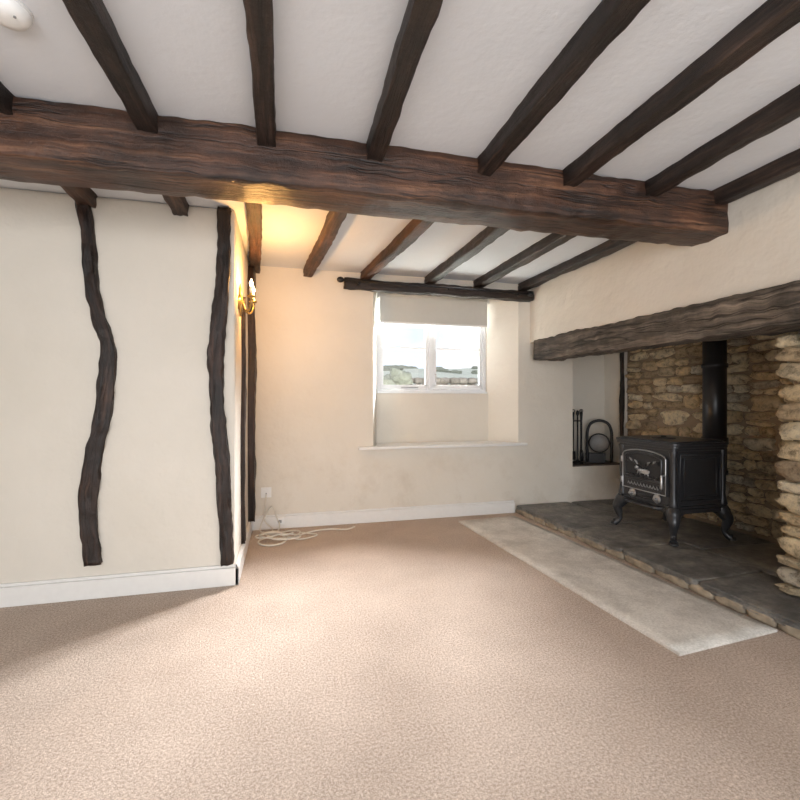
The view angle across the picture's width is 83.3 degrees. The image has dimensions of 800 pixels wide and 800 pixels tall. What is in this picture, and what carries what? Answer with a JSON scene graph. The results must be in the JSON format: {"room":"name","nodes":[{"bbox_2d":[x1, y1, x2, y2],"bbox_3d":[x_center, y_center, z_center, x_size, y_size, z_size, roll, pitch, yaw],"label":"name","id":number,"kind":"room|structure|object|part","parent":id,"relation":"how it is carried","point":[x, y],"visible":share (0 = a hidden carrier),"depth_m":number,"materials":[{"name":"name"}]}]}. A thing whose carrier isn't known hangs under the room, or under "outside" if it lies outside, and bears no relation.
{"room":"traditional dwelling","nodes":[
{"label":"traditional dwelling","id":0,"kind":"room"},
{"bbox_2d":[0,188,248,583],"bbox_3d":[-2.393,-0.020,3.131,2.510,2.240,1.550,0,0,-14],"label":"wall","id":1,"kind":"structure","parent":0,"point":[157,510],"depth_m":2.54,"materials":[{"name":"beige paint"}]},
{"bbox_2d":[74,201,117,566],"bbox_3d":[-1.692,-0.111,2.504,0.212,2.053,0.084,0,0,-14],"label":"timber post","id":2,"kind":"object","parent":1,"relation":"attached to","point":[89,536],"visible":0.99,"depth_m":2.48,"materials":[{"name":"brown wood"}]},
{"bbox_2d":[207,207,233,565],"bbox_3d":[-1.060,-0.080,2.661,0.149,2.105,0.085,0,0,-14],"label":"timber post","id":3,"kind":"object","parent":1,"relation":"attached to","point":[216,339],"visible":1,"depth_m":2.63,"materials":[{"name":"brown wood"}]},
{"bbox_2d":[241,297,246,543],"bbox_3d":[-1.079,0.137,3.078,0.055,1.682,0.138,0,0,-14],"label":"timber post","id":4,"kind":"object","parent":1,"relation":"attached to","point":[243,317],"visible":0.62,"depth_m":3.05,"materials":[{"name":"brown wood"}]},
{"bbox_2d":[238,279,256,316],"bbox_3d":[-0.975,-0.643,2.878,0.113,0.226,0.226,0,0,-14],"label":"wall sconce","id":5,"kind":"object","parent":1,"relation":"attached to","point":[241,305],"depth_m":2.86,"materials":[{"name":"gold metal"}]},
{"bbox_2d":[247,266,255,521],"bbox_3d":[-1.213,-0.049,3.654,0.090,2.057,0.223,0,0,-14],"label":"timber post","id":6,"kind":"object","parent":1,"relation":"attached to","point":[251,270],"visible":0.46,"depth_m":3.60,"materials":[{"name":"brown wood"}]},
{"bbox_2d":[0,500,514,607],"bbox_3d":[-1.051,1.039,3.254,4.770,0.122,1.174,0,0,-14],"label":"baseboard","id":7,"kind":"structure","parent":1,"relation":"attached to","point":[147,582],"depth_m":2.62,"materials":[{"name":"white paint"}]},
{"bbox_2d":[0,512,799,799],"bbox_3d":[0.237,1.150,1.093,6.600,0.100,6.800,0,0,-14],"label":"floor","id":8,"kind":"structure","parent":0,"point":[417,659],"depth_m":1.68,"materials":[{"name":"beige carpet"}]},
{"bbox_2d":[255,494,354,545],"bbox_3d":[-0.755,0.949,3.673,0.817,0.304,0.487,0,0,-14],"label":"cable coil","id":9,"kind":"object","parent":8,"relation":"on","point":[272,534],"visible":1,"depth_m":3.61,"materials":[{"name":"white plastic"}]},
{"bbox_2d":[458,516,776,655],"bbox_3d":[1.159,1.091,3.084,0.750,0.017,2.255,0,0,-14],"label":"rug","id":10,"kind":"object","parent":8,"relation":"on","point":[682,621],"depth_m":2.54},
{"bbox_2d":[516,499,799,639],"bbox_3d":[2.070,1.062,3.205,1.252,0.077,2.807,0,0,-14],"label":"hearth","id":11,"kind":"object","parent":8,"relation":"on","point":[740,575],"visible":0.91,"depth_m":3.04,"materials":[{"name":"stone"}]},
{"bbox_2d":[610,340,736,546],"bbox_3d":[2.157,0.234,3.501,0.769,1.584,0.648,0,0,-14],"label":"wood-burning stove","id":12,"kind":"object","parent":11,"relation":"on","point":[675,476],"visible":1,"depth_m":3.28,"materials":[{"name":"black metal"}]},
{"bbox_3d":[1.824,0.582,3.424,0.087,0.414,0.457,0,0,-14],"label":"loading door","id":13,"kind":"part","parent":12,"relation":"part of","materials":[{"name":"black metal"}]},
{"bbox_2d":[773,330,799,596],"bbox_3d":[2.480,0.228,2.227,0.933,1.575,0.631,0,0,-14],"label":"stone pier","id":14,"kind":"object","parent":11,"relation":"on","point":[789,344],"visible":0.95,"depth_m":2.33,"materials":[{"name":"beige stone"}]},
{"bbox_2d":[0,0,799,283],"bbox_3d":[0.237,-1.190,1.093,6.600,0.100,6.800,0,0,-14],"label":"ceiling","id":15,"kind":"structure","parent":0,"point":[480,59],"depth_m":1.63,"materials":[{"name":"white paint"}]},
{"bbox_2d":[0,80,13,114],"bbox_3d":[-0.978,-1.106,-0.388,0.130,0.094,4.333,0,0,-14],"label":"joist","id":16,"kind":"object","parent":15,"relation":"attached to","point":[6,96],"depth_m":1.64,"materials":[{"name":"brown wood"}]},
{"bbox_2d":[0,0,33,31],"bbox_3d":[-1.139,-1.121,1.309,0.114,0.039,0.114,0,0,-14],"label":"smoke detector","id":17,"kind":"object","parent":15,"relation":"attached to","point":[14,15],"visible":1,"depth_m":1.30,"materials":[{"name":"white plastic"}]},
{"bbox_2d":[60,186,96,207],"bbox_3d":[-1.647,-1.107,2.164,0.104,0.091,0.714,0,0,-14],"label":"joist","id":18,"kind":"object","parent":15,"relation":"attached to","point":[83,195],"depth_m":2.38,"materials":[{"name":"brown wood"}]},
{"bbox_2d":[61,0,156,131],"bbox_3d":[-0.496,-1.106,-0.266,0.113,0.094,4.333,0,0,-14],"label":"joist","id":19,"kind":"object","parent":15,"relation":"attached to","point":[92,18],"depth_m":1.41,"materials":[{"name":"brown wood"}]},
{"bbox_2d":[163,195,188,216],"bbox_3d":[-1.193,-1.108,2.281,0.102,0.087,0.714,0,0,-14],"label":"joist","id":20,"kind":"object","parent":15,"relation":"attached to","point":[177,205],"depth_m":2.48,"materials":[{"name":"brown wood"}]},
{"bbox_2d":[246,203,261,273],"bbox_3d":[-0.952,-1.107,2.926,0.183,0.087,1.845,0,0,-14],"label":"joist","id":21,"kind":"object","parent":15,"relation":"attached to","point":[254,210],"depth_m":2.88,"materials":[{"name":"brown wood"}]},
{"bbox_2d":[245,0,275,147],"bbox_3d":[-0.034,-1.106,-0.148,0.090,0.095,4.332,0,0,-14],"label":"joist","id":22,"kind":"object","parent":15,"relation":"attached to","point":[259,13],"depth_m":1.44,"materials":[{"name":"brown wood"}]},
{"bbox_2d":[303,210,347,276],"bbox_3d":[-0.502,-1.107,3.040,0.229,0.087,1.848,0,0,-14],"label":"joist","id":23,"kind":"object","parent":15,"relation":"attached to","point":[335,218],"depth_m":3.04,"materials":[{"name":"brown wood"}]},
{"bbox_2d":[0,95,728,247],"bbox_3d":[-0.622,-1.026,1.990,5.184,0.247,0.287,0,0,-14],"label":"ceiling beam","id":24,"kind":"structure","parent":15,"relation":"attached to","point":[47,142],"depth_m":1.98,"materials":[{"name":"brown wood"}]},
{"bbox_2d":[360,220,434,278],"bbox_3d":[-0.001,-1.107,3.168,0.266,0.088,1.849,0,0,-14],"label":"joist","id":25,"kind":"object","parent":15,"relation":"attached to","point":[416,228],"depth_m":3.19,"materials":[{"name":"brown wood"}]},
{"bbox_2d":[365,0,441,160],"bbox_3d":[0.392,-1.107,-0.040,0.110,0.094,4.333,0,0,-14],"label":"joist","id":26,"kind":"object","parent":15,"relation":"attached to","point":[418,19],"depth_m":1.46,"materials":[{"name":"brown wood"}]},
{"bbox_2d":[425,226,509,283],"bbox_3d":[0.513,-1.107,3.299,0.123,0.087,1.844,0,0,-14],"label":"joist","id":27,"kind":"object","parent":15,"relation":"attached to","point":[489,234],"depth_m":3.31,"materials":[{"name":"brown wood"}]},
{"bbox_2d":[473,233,575,287],"bbox_3d":[0.977,-1.108,3.417,0.112,0.088,1.843,0,0,-14],"label":"joist","id":28,"kind":"object","parent":15,"relation":"attached to","point":[553,240],"depth_m":3.46,"materials":[{"name":"brown wood"}]},
{"bbox_2d":[477,0,651,175],"bbox_3d":[0.910,-1.106,0.092,0.096,0.092,4.332,0,0,-14],"label":"joist","id":29,"kind":"object","parent":15,"relation":"attached to","point":[606,22],"depth_m":1.49,"materials":[{"name":"brown wood"}]},
{"bbox_2d":[518,240,635,289],"bbox_3d":[1.433,-1.108,3.534,0.110,0.088,1.843,0,0,-14],"label":"joist","id":30,"kind":"object","parent":15,"relation":"attached to","point":[609,247],"depth_m":3.57,"materials":[{"name":"brown wood"}]},
{"bbox_2d":[563,0,799,186],"bbox_3d":[1.359,-1.107,0.207,0.088,0.093,4.332,0,0,-14],"label":"joist","id":31,"kind":"object","parent":15,"relation":"attached to","point":[773,18],"depth_m":1.53,"materials":[{"name":"brown wood"}]},
{"bbox_2d":[644,85,799,196],"bbox_3d":[1.813,-1.107,0.323,0.102,0.096,4.333,0,0,-14],"label":"joist","id":32,"kind":"object","parent":15,"relation":"attached to","point":[785,108],"depth_m":1.90,"materials":[{"name":"brown wood"}]},
{"bbox_2d":[714,148,799,204],"bbox_3d":[2.259,-1.107,0.437,0.092,0.093,4.332,0,0,-14],"label":"joist","id":33,"kind":"object","parent":15,"relation":"attached to","point":[787,165],"depth_m":2.22,"materials":[{"name":"brown wood"}]},
{"bbox_2d":[249,265,626,515],"bbox_3d":[0.658,-0.020,4.502,4.100,2.240,0.400,0,0,-14],"label":"wall","id":34,"kind":"structure","parent":0,"point":[318,402],"depth_m":4.15,"materials":[{"name":"beige paint"}]},
{"bbox_2d":[261,487,270,497],"bbox_3d":[-1.139,0.787,3.830,0.085,0.085,0.015,0,0,-14],"label":"electrical outlet","id":35,"kind":"object","parent":34,"relation":"attached to","point":[266,490],"visible":1,"depth_m":3.83,"materials":[{"name":"white plastic"}]},
{"bbox_2d":[276,518,283,523],"bbox_3d":[-1.023,1.030,3.831,0.070,0.050,0.020,0,0,-14],"label":"socket","id":36,"kind":"object","parent":34,"relation":"attached to","point":[281,520],"visible":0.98,"depth_m":3.83,"materials":[{"name":"white plastic"}]},
{"bbox_2d":[380,323,481,389],"bbox_3d":[0.329,-0.557,4.530,1.079,0.899,0.073,0,0,-14],"label":"casement","id":37,"kind":"object","parent":34,"relation":"attached to","point":[425,348],"visible":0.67,"depth_m":4.53,"materials":[{"name":"paint"}]},
{"bbox_2d":[376,294,486,393],"bbox_3d":[0.328,-0.555,4.534,1.155,0.979,0.095,0,0,-14],"label":"frame","id":38,"kind":"object","parent":34,"relation":"attached to","point":[430,327],"visible":0.57,"depth_m":4.52,"materials":[{"name":"paint"}]},
{"bbox_2d":[377,294,488,327],"bbox_3d":[0.342,-0.893,4.457,1.145,0.310,0.068,0,0,-14],"label":"roller blind","id":39,"kind":"object","parent":34,"relation":"attached to","point":[395,309],"visible":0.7,"depth_m":4.43,"materials":[{"name":"fabric"}]},
{"bbox_2d":[344,278,533,301],"bbox_3d":[0.400,-1.019,4.180,1.844,0.119,0.128,0,0,-14],"label":"lintel","id":40,"kind":"object","parent":34,"relation":"attached to","point":[388,289],"visible":0.81,"depth_m":4.12,"materials":[{"name":"black wood"}]},
{"bbox_2d":[337,277,533,296],"bbox_3d":[0.368,-1.024,4.103,1.880,0.072,0.070,0,0,-14],"label":"curtain rod","id":41,"kind":"object","parent":40,"relation":"attached to","point":[339,279],"visible":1,"depth_m":4.06,"materials":[{"name":"metal"}]},
{"bbox_2d":[358,441,527,449],"bbox_3d":[0.401,0.430,4.338,1.660,0.025,0.328,0,0,-14],"label":"window sill","id":42,"kind":"structure","parent":34,"relation":"attached to","point":[413,445],"depth_m":4.23,"materials":[{"name":"white paint"}]},
{"bbox_2d":[573,460,618,466],"bbox_3d":[2.018,0.674,4.796,0.610,0.012,0.298,0,0,-14],"label":"shelf","id":43,"kind":"object","parent":34,"relation":"attached to","point":[606,461],"visible":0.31,"depth_m":4.68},
{"bbox_2d":[573,409,583,463],"bbox_3d":[1.875,0.382,4.750,0.118,0.571,0.120,0,0,31],"label":"fireplace tool set","id":44,"kind":"object","parent":43,"relation":"on","point":[580,411],"visible":0.88,"depth_m":4.74,"materials":[{"name":"metal"}]},
{"bbox_2d":[585,419,612,462],"bbox_3d":[2.119,0.435,4.793,0.275,0.465,0.130,0,0,22],"label":"coal hod","id":45,"kind":"object","parent":43,"relation":"on","point":[599,443],"visible":1,"depth_m":4.79,"materials":[{"name":"metal"}]},
{"bbox_2d":[619,352,624,436],"bbox_3d":[2.322,0.060,4.705,0.050,1.202,0.044,0,0,-14],"label":"timber post","id":46,"kind":"object","parent":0,"point":[622,354],"depth_m":4.69,"materials":[{"name":"brown wood"}]},
{"bbox_2d":[530,172,799,342],"bbox_3d":[2.337,-0.853,3.279,1.450,0.575,2.800,0,0,-14],"label":"wall","id":47,"kind":"structure","parent":0,"point":[760,250],"depth_m":2.74,"materials":[{"name":"beige paint"}]},
{"bbox_2d":[533,282,799,361],"bbox_3d":[1.770,-0.469,2.954,0.278,0.245,2.957,0,0,-14],"label":"mantel beam","id":48,"kind":"structure","parent":47,"relation":"attached to","point":[765,312],"depth_m":2.68,"materials":[{"name":"brown wood"}]},
{"bbox_2d":[625,330,797,543],"bbox_3d":[2.851,0.270,3.413,0.388,1.660,2.805,0,0,-14],"label":"fireplace","id":49,"kind":"object","parent":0,"point":[664,391],"depth_m":3.56,"materials":[{"name":"brown stone"}]},
{"label":"outside","id":50,"kind":"structure","parent":0,"visible":0},
{"bbox_2d":[383,368,477,389],"bbox_3d":[7.129,-3.058,53.003,110.000,7.716,90.000,0,0,-14],"label":"ground","id":51,"kind":"structure","parent":50,"point":[466,372],"depth_m":49.41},
{"bbox_2d":[383,365,477,384],"bbox_3d":[17.498,-3.072,47.806,67.370,6.110,57.699,0,0,-20],"label":"shrubs","id":52,"kind":"object","parent":51,"relation":"on","point":[397,377],"visible":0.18,"depth_m":11.15,"materials":[{"name":"green plant"}]},
{"bbox_2d":[411,377,477,393],"bbox_3d":[3.583,-0.134,12.526,11.154,0.968,0.358,0,0,-7],"label":"stone wall","id":53,"kind":"structure","parent":51,"relation":"on","point":[417,381],"depth_m":12.11,"materials":[{"name":"grey stone"}]}
]}

